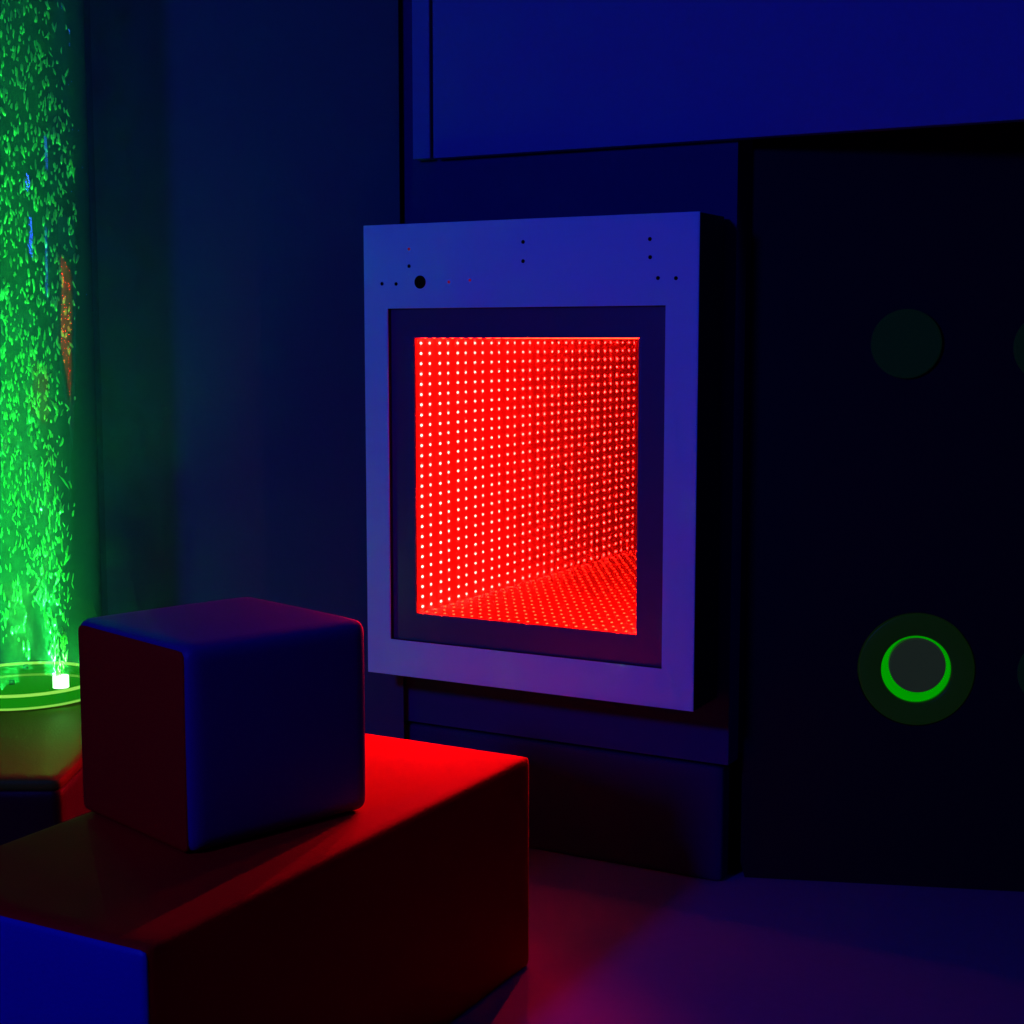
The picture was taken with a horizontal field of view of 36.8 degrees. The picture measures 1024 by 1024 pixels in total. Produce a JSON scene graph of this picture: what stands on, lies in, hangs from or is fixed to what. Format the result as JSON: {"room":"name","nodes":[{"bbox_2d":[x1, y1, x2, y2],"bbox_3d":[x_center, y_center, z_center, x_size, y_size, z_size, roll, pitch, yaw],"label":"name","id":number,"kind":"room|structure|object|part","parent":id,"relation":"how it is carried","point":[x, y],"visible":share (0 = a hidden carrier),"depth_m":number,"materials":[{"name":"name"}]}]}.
{"room":"sensory room","nodes":[
{"label":"sensory room","id":0,"kind":"room"},
{"bbox_2d":[0,0,406,738],"bbox_3d":[-1.482,-0.562,3.685,2.436,2.700,0.100,0,6,0],"label":"wall","id":1,"kind":"structure","parent":0,"point":[243,152],"depth_m":3.64,"materials":[{"name":"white paint"}]},
{"bbox_2d":[399,0,1023,764],"bbox_3d":[0.767,-0.629,3.102,2.400,2.418,0.095,3,7,28],"label":"wall","id":2,"kind":"structure","parent":0,"point":[511,77],"depth_m":3.32,"materials":[{"name":"paint"}]},
{"bbox_2d":[412,0,436,160],"bbox_3d":[-0.202,-1.352,3.520,0.047,1.074,0.034,3,7,28],"label":"trim","id":3,"kind":"structure","parent":2,"relation":"attached to","point":[422,10],"depth_m":3.54,"materials":[{"name":"paint"}]},
{"bbox_2d":[363,211,723,711],"bbox_3d":[0.058,-0.124,3.441,0.820,1.035,0.161,3,7,28],"label":"mirror","id":4,"kind":"object","parent":2,"relation":"attached to","point":[543,395],"visible":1,"depth_m":3.38,"materials":[{"name":"blue paint"}]},
{"bbox_2d":[425,338,638,630],"bbox_3d":[0.046,-0.070,3.437,0.596,0.672,0.005,3,7,29],"label":"lights","id":5,"kind":"object","parent":4,"relation":"attached to","point":[531,444],"depth_m":3.43,"materials":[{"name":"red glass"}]},
{"bbox_2d":[449,753,1023,1023],"bbox_3d":[0.000,1.073,1.428,5.400,0.050,6.200,0,6,0],"label":"floor","id":6,"kind":"structure","parent":0,"point":[610,943],"depth_m":3.03,"materials":[{"name":"carpet"}]},
{"bbox_2d":[0,701,90,844],"bbox_3d":[-1.500,0.634,3.261,1.376,0.415,0.942,0,6,0],"label":"platform","id":7,"kind":"object","parent":6,"relation":"on","point":[41,768],"visible":0.2,"depth_m":2.87,"materials":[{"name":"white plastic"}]},
{"bbox_2d":[0,0,107,711],"bbox_3d":[-1.097,-0.714,3.326,0.388,2.250,0.388,1,6,9],"label":"tube","id":8,"kind":"object","parent":7,"relation":"on","point":[39,684],"visible":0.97,"depth_m":3.34,"materials":[{"name":"clear plastic"}]},
{"bbox_2d":[0,733,528,1023],"bbox_3d":[-0.434,0.707,2.604,0.494,0.416,1.068,3,7,28],"label":"bench","id":9,"kind":"object","parent":6,"relation":"on","point":[409,905],"visible":0.85,"depth_m":2.37,"materials":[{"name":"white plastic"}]},
{"bbox_3d":[-0.689,0.760,2.142,0.483,0.403,0.008,3,7,28],"label":"panel","id":10,"kind":"part","parent":9,"relation":"part of","materials":[{"name":"blue plastic"}]},
{"bbox_2d":[78,597,364,851],"bbox_3d":[-0.483,0.336,2.568,0.356,0.328,0.353,-6,9,-43],"label":"cube","id":11,"kind":"object","parent":9,"relation":"on","point":[205,725],"visible":1,"depth_m":2.44,"materials":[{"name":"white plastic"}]},
{"bbox_3d":[-0.608,0.354,2.450,0.011,0.312,0.323,-6,9,-43],"label":"panel","id":12,"kind":"part","parent":11,"relation":"part of","materials":[{"name":"red plastic"}]},
{"bbox_2d":[405,721,728,880],"bbox_3d":[0.107,0.670,3.630,0.842,0.263,0.052,3,7,28],"label":"plinth","id":13,"kind":"object","parent":6,"relation":"on","point":[647,811],"visible":0.56,"depth_m":3.52,"materials":[{"name":"plastic"}]},
{"bbox_2d":[740,122,1023,891],"bbox_3d":[1.381,-0.503,3.199,1.750,2.690,0.062,1,6,9],"label":"panel","id":14,"kind":"object","parent":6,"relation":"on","point":[885,504],"visible":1,"depth_m":3.33,"materials":[{"name":"black paint"}]},
{"bbox_3d":[0.887,0.338,3.395,0.145,0.145,0.006,1,6,9],"label":"glow plate","id":15,"kind":"part","parent":14,"relation":"part of","materials":[{"name":"green plastic"}]}
]}

